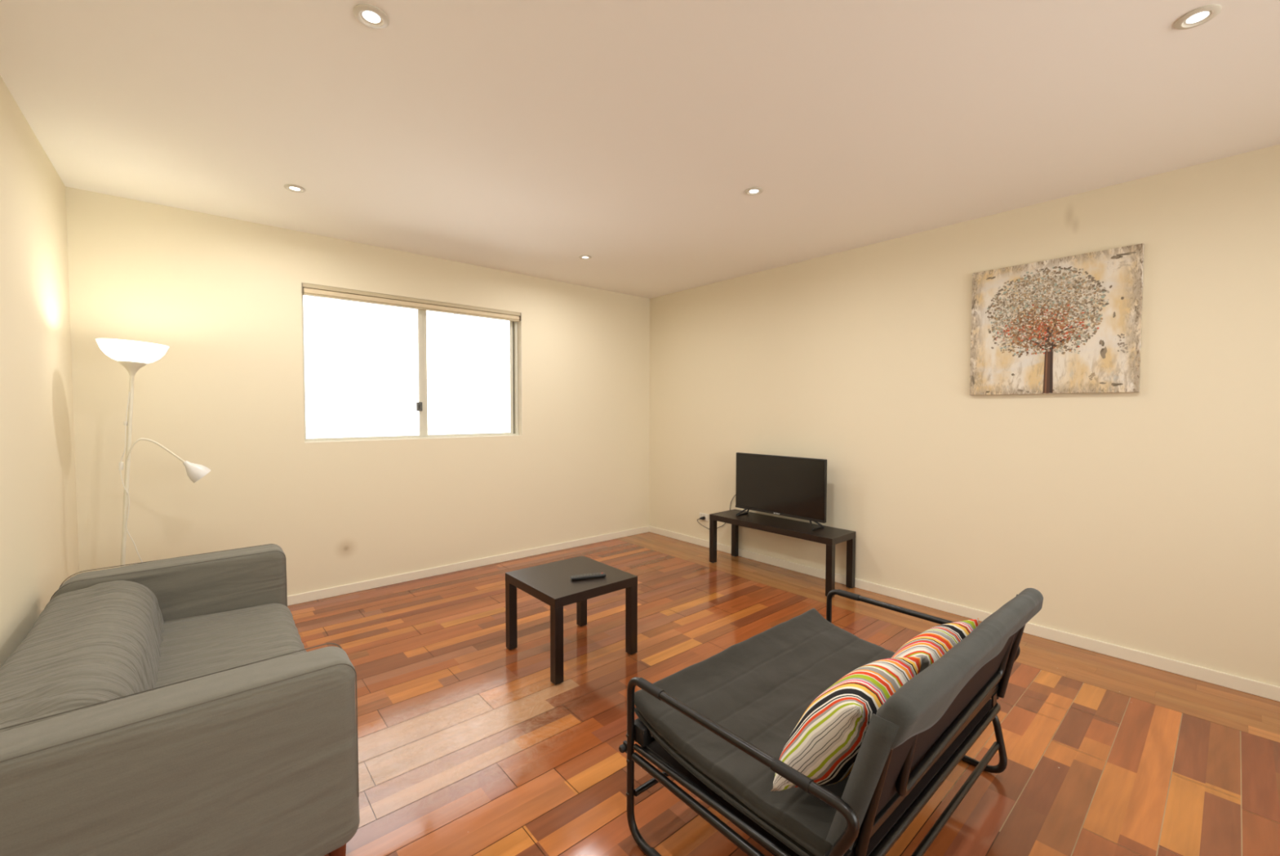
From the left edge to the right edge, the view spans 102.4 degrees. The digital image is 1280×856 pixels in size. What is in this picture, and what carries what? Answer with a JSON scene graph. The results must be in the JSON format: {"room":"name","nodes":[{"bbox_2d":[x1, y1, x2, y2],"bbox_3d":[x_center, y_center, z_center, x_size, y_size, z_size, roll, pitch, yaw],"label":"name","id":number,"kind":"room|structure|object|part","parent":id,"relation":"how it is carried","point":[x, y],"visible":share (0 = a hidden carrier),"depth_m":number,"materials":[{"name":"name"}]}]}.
{"room":"living room","nodes":[
{"label":"living room","id":0,"kind":"room"},
{"bbox_2d":[0,75,79,666],"bbox_3d":[-1.283,0.051,0.570,0.120,2.699,6.300,-2,3,-41],"label":"wall","id":1,"kind":"structure","parent":0,"point":[39,542],"depth_m":2.24,"materials":[{"name":"paint"}]},
{"bbox_2d":[65,186,649,595],"bbox_3d":[-1.631,-0.083,4.505,4.734,2.699,0.120,-2,3,-41],"label":"wall","id":2,"kind":"structure","parent":0,"point":[225,396],"depth_m":3.69,"materials":[{"name":"paint"}]},
{"bbox_2d":[301,293,522,443],"bbox_3d":[-1.813,-0.487,4.333,1.746,1.157,0.118,-2,3,-41],"label":"window","id":3,"kind":"structure","parent":2,"relation":"in","point":[515,327],"depth_m":4.39,"materials":[{"name":"silver metal"}]},
{"bbox_3d":[-2.159,-0.473,4.064,0.846,1.109,0.018,-2,3,-41],"label":"sliding sash","id":4,"kind":"part","parent":3,"relation":"part of","materials":[{"name":"glass"}]},
{"bbox_2d":[301,282,521,321],"bbox_3d":[-1.794,-1.023,4.291,1.740,0.081,0.062,-2,3,-41],"label":"window blind","id":5,"kind":"object","parent":3,"relation":"attached to","point":[307,289],"visible":0.96,"depth_m":4.16,"materials":[{"name":"beige"}]},
{"bbox_3d":[-1.795,0.088,4.331,1.746,0.006,0.060,-2,3,-41],"label":"sill","id":6,"kind":"part","parent":3,"relation":"part of","materials":[{"name":"beige wood"}]},
{"bbox_3d":[-1.533,-0.491,4.633,0.841,1.109,0.018,-2,3,-41],"label":"fixed sash","id":7,"kind":"part","parent":3,"relation":"part of","materials":[{"name":"glass"}]},
{"bbox_2d":[287,525,648,605],"bbox_3d":[-1.584,1.213,4.503,4.479,0.070,0.015,-2,3,-41],"label":"baseboard","id":8,"kind":"structure","parent":2,"relation":"attached to","point":[300,597],"depth_m":4.43,"materials":[{"name":"beige wood"}]},
{"bbox_2d":[0,0,1279,298],"bbox_3d":[0.467,-1.396,2.028,4.734,0.100,6.540,-2,3,-41],"label":"ceiling","id":9,"kind":"structure","parent":0,"point":[527,137],"depth_m":2.18,"materials":[{"name":"white paint"}]},
{"bbox_2d":[284,183,305,192],"bbox_3d":[-1.988,-1.377,2.963,0.104,0.009,0.104,-2,3,-41],"label":"recessed light","id":10,"kind":"object","parent":9,"relation":"in","point":[293,188],"visible":1,"depth_m":2.96,"materials":[{"name":"beige"}]},
{"bbox_2d":[353,4,389,29],"bbox_3d":[-0.871,-1.331,1.669,0.104,0.009,0.104,-2,3,-41],"label":"recessed light","id":11,"kind":"object","parent":9,"relation":"in","point":[371,16],"visible":1,"depth_m":1.66,"materials":[{"name":"white metal"}]},
{"bbox_2d":[579,254,591,259],"bbox_3d":[-0.455,-1.419,4.284,0.104,0.009,0.104,-2,3,-41],"label":"recessed light","id":12,"kind":"object","parent":9,"relation":"in","point":[583,256],"visible":1,"depth_m":4.28,"materials":[{"name":"white"}]},
{"bbox_2d":[744,186,763,195],"bbox_3d":[0.662,-1.373,2.990,0.104,0.009,0.104,-2,3,-41],"label":"recessed light","id":13,"kind":"object","parent":9,"relation":"in","point":[753,190],"visible":1,"depth_m":2.98,"materials":[{"name":"white metal"}]},
{"bbox_2d":[1174,4,1222,29],"bbox_3d":[1.805,-1.327,1.665,0.104,0.009,0.104,-2,3,-41],"label":"recessed light","id":14,"kind":"object","parent":9,"relation":"in","point":[1201,15],"visible":1,"depth_m":1.66,"materials":[{"name":"white metal"}]},
{"bbox_2d":[287,531,1279,855],"bbox_3d":[0.463,1.357,2.122,4.534,0.050,6.340,-2,3,-41],"label":"floor","id":15,"kind":"structure","parent":0,"point":[468,744],"depth_m":2.27,"materials":[{"name":"brown wood"}]},
{"bbox_2d":[95,337,211,566],"bbox_3d":[-2.737,0.417,2.854,0.302,1.774,0.528,1,2,33],"label":"floor lamp","id":16,"kind":"object","parent":15,"relation":"on","point":[133,355],"visible":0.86,"depth_m":2.78,"materials":[{"name":"white metal"}]},
{"bbox_2d":[118,461,124,470],"bbox_3d":[-2.794,0.204,2.770,0.020,0.044,0.020,-2,3,-41],"label":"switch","id":17,"kind":"object","parent":16,"relation":"attached to","point":[120,464],"depth_m":2.76,"materials":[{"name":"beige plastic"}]},
{"bbox_3d":[-2.752,0.551,2.912,0.078,1.500,0.285,0,2,0],"label":"lamp cord","id":18,"kind":"part","parent":16,"relation":"part of","materials":[{"name":"beige plastic"}]},
{"bbox_3d":[-2.746,-0.411,2.792,0.284,0.115,0.284,-2,3,-41],"label":"lamp shade","id":19,"kind":"part","parent":16,"relation":"part of","materials":[{"name":"white"}]},
{"bbox_3d":[-2.680,0.130,2.857,0.242,0.153,0.015,-2,3,-44],"label":"reading arm","id":20,"kind":"part","parent":16,"relation":"part of"},
{"bbox_3d":[-2.560,0.251,2.976,0.123,0.129,0.104,-2,3,-41],"label":"lamp shade","id":21,"kind":"part","parent":16,"relation":"part of","materials":[{"name":"white plastic"}]},
{"bbox_2d":[0,543,359,855],"bbox_3d":[-1.731,0.999,1.927,0.878,0.672,1.796,-2,3,-41],"label":"sofa","id":22,"kind":"object","parent":15,"relation":"on","point":[177,705],"visible":1,"depth_m":1.40,"materials":[{"name":"grey fabric"}]},
{"bbox_3d":[-1.913,0.951,1.764,0.390,0.542,1.395,-2,3,-41],"label":"backrest","id":23,"kind":"part","parent":22,"relation":"part of","materials":[{"name":"grey fabric"}]},
{"bbox_3d":[-2.251,0.927,2.518,0.862,0.570,0.217,-2,3,-41],"label":"armrest","id":24,"kind":"part","parent":22,"relation":"part of","materials":[{"name":"grey fabric"}]},
{"bbox_3d":[-1.217,0.970,1.318,0.865,0.572,0.204,-2,3,-41],"label":"armrest","id":25,"kind":"part","parent":22,"relation":"part of","materials":[{"name":"grey fabric"}]},
{"bbox_3d":[-1.631,1.058,2.010,0.615,0.306,1.392,-2,3,-41],"label":"seat","id":26,"kind":"part","parent":22,"relation":"part of","materials":[{"name":"grey fabric"}]},
{"bbox_3d":[-0.916,1.279,1.557,0.054,0.140,0.054,-2,3,-41],"label":"leg","id":27,"kind":"part","parent":22,"relation":"part of","materials":[{"name":"brown wood"}]},
{"bbox_2d":[505,555,637,684],"bbox_3d":[-0.403,1.075,2.999,0.550,0.450,0.556,-2,3,-41],"label":"coffee table","id":28,"kind":"object","parent":15,"relation":"on","point":[551,583],"visible":1,"depth_m":2.94,"materials":[{"name":"black wood"}]},
{"bbox_3d":[-0.757,1.096,3.028,0.049,0.394,0.049,-2,3,-41],"label":"leg","id":29,"kind":"part","parent":28,"relation":"part of","materials":[{"name":"black wood"}]},
{"bbox_3d":[-0.427,1.109,2.646,0.049,0.394,0.049,-2,3,-41],"label":"leg","id":30,"kind":"part","parent":28,"relation":"part of","materials":[{"name":"black wood"}]},
{"bbox_3d":[-0.379,1.085,3.354,0.049,0.394,0.049,-2,3,-41],"label":"leg","id":31,"kind":"part","parent":28,"relation":"part of","materials":[{"name":"black wood"}]},
{"bbox_2d":[570,572,605,580],"bbox_3d":[-0.294,0.841,2.924,0.200,0.018,0.045,-1,2,-21],"label":"remote control","id":32,"kind":"object","parent":28,"relation":"on","point":[597,574],"visible":1,"depth_m":2.91,"materials":[{"name":"black plastic"}]},
{"bbox_3d":[-0.049,1.099,2.971,0.049,0.394,0.049,-2,3,-41],"label":"leg","id":33,"kind":"part","parent":28,"relation":"part of","materials":[{"name":"black wood"}]},
{"bbox_2d":[709,508,855,596],"bbox_3d":[1.174,1.030,4.416,0.366,0.449,1.210,-2,3,-41],"label":"tv stand","id":34,"kind":"object","parent":15,"relation":"on","point":[829,535],"visible":0.91,"depth_m":4.18,"materials":[{"name":"black wood"}]},
{"bbox_3d":[0.676,1.040,4.752,0.049,0.393,0.049,-2,3,-41],"label":"leg","id":35,"kind":"part","parent":34,"relation":"part of","materials":[{"name":"black wood"}]},
{"bbox_3d":[0.915,1.033,4.958,0.049,0.393,0.049,-2,3,-41],"label":"leg","id":36,"kind":"part","parent":34,"relation":"part of","materials":[{"name":"black wood"}]},
{"bbox_2d":[697,452,826,530],"bbox_3d":[1.003,0.639,4.678,0.237,0.823,1.515,-1,2,-36],"label":"television","id":37,"kind":"object","parent":34,"relation":"on","point":[793,486],"visible":0.91,"depth_m":4.36,"materials":[{"name":"black plastic"}]},
{"bbox_3d":[0.841,0.815,5.034,0.090,0.448,0.758,-1,2,-35],"label":"power cord","id":38,"kind":"part","parent":37,"relation":"part of","materials":[{"name":"black plastic"}]},
{"bbox_3d":[1.433,1.071,3.875,0.049,0.393,0.049,-2,3,-41],"label":"leg","id":39,"kind":"part","parent":34,"relation":"part of","materials":[{"name":"black wood"}]},
{"bbox_3d":[1.672,1.064,4.080,0.049,0.393,0.049,-2,3,-41],"label":"leg","id":40,"kind":"part","parent":34,"relation":"part of","materials":[{"name":"black wood"}]},
{"bbox_2d":[618,587,1043,855],"bbox_3d":[0.704,0.952,1.786,1.298,0.783,0.885,-2,3,-41],"label":"loveseat","id":41,"kind":"object","parent":15,"relation":"on","point":[720,725],"visible":0.85,"depth_m":1.54,"materials":[{"name":"grey fabric"}]},
{"bbox_3d":[-0.040,1.053,1.695,0.012,0.032,0.037,-2,3,-41],"label":"pivot plate","id":42,"kind":"part","parent":41,"relation":"part of","materials":[{"name":"black metal"}]},
{"bbox_3d":[0.190,1.036,1.433,0.019,0.032,0.630,-2,3,-41],"label":"rail","id":43,"kind":"part","parent":41,"relation":"part of","materials":[{"name":"brown metal"}]},
{"bbox_3d":[0.642,0.986,1.833,1.137,0.099,0.708,-2,3,-41],"label":"mattress","id":44,"kind":"part","parent":41,"relation":"part of","materials":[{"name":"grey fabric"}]},
{"bbox_3d":[0.214,1.080,1.401,0.025,0.550,0.776,-2,3,-41],"label":"frame","id":45,"kind":"part","parent":41,"relation":"part of","materials":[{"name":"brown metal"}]},
{"bbox_3d":[0.641,0.944,1.833,1.153,0.123,0.723,-2,3,-41],"label":"seat mattress","id":46,"kind":"part","parent":41,"relation":"part of","materials":[{"name":"grey fabric"}]},
{"bbox_3d":[0.678,1.046,1.818,1.213,0.031,0.718,-2,3,-41],"label":"seat frame","id":47,"kind":"part","parent":41,"relation":"part of","materials":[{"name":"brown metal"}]},
{"bbox_2d":[770,656,922,791],"bbox_3d":[0.578,0.800,1.413,0.257,0.329,0.458,2,3,43],"label":"cushion","id":48,"kind":"object","parent":41,"relation":"on","point":[824,745],"visible":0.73,"depth_m":1.28,"materials":[{"name":"fabric"}]},
{"bbox_3d":[0.907,0.967,1.558,1.220,0.024,0.024,-2,3,-41],"label":"rail","id":49,"kind":"part","parent":41,"relation":"part of","materials":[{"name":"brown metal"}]},
{"bbox_3d":[1.161,1.054,2.216,0.025,0.550,0.776,-2,3,-41],"label":"frame","id":50,"kind":"part","parent":41,"relation":"part of","materials":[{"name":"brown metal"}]},
{"bbox_2d":[891,617,978,672],"bbox_3d":[0.931,0.798,1.701,0.424,0.303,0.235,-1,2,-36],"label":"cushion","id":51,"kind":"object","parent":41,"relation":"on","point":[932,643],"visible":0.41,"depth_m":1.62,"materials":[{"name":"fabric"}]},
{"bbox_3d":[0.921,0.820,1.538,1.130,0.427,0.163,-2,3,-41],"label":"mattress","id":52,"kind":"part","parent":41,"relation":"part of","materials":[{"name":"black fabric"}]},
{"bbox_3d":[0.932,0.789,1.524,1.138,0.439,0.200,-2,3,-41],"label":"mattress","id":53,"kind":"part","parent":41,"relation":"part of","materials":[{"name":"grey fabric"}]},
{"bbox_3d":[1.286,0.986,1.869,0.040,0.040,0.006,-2,3,-41],"label":"hinge plate","id":54,"kind":"part","parent":41,"relation":"part of","materials":[{"name":"brown metal"}]},
{"bbox_2d":[648,144,1279,686],"bbox_3d":[2.212,-0.045,3.581,0.120,2.699,6.300,-2,3,-41],"label":"wall","id":55,"kind":"structure","parent":0,"point":[1147,520],"depth_m":3.23,"materials":[{"name":"paint"}]},
{"bbox_2d":[699,511,708,521],"bbox_3d":[0.660,0.919,5.312,0.012,0.076,0.121,-2,3,-41],"label":"power outlet","id":56,"kind":"object","parent":55,"relation":"attached to","point":[701,514],"visible":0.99,"depth_m":5.30,"materials":[{"name":"beige plastic"}]},
{"bbox_2d":[648,525,1279,701],"bbox_3d":[2.164,1.250,3.575,0.015,0.070,6.285,-2,3,-41],"label":"baseboard","id":57,"kind":"structure","parent":55,"relation":"attached to","point":[1268,691],"depth_m":3.13,"materials":[{"name":"beige wood"}]},
{"bbox_2d":[969,243,1144,395],"bbox_3d":[2.483,-0.612,3.130,0.032,0.808,0.817,-2,3,-41],"label":"tree painting","id":58,"kind":"object","parent":55,"relation":"attached to","point":[1072,324],"visible":1,"depth_m":3.07,"materials":[{"name":"fabric"}]}
]}

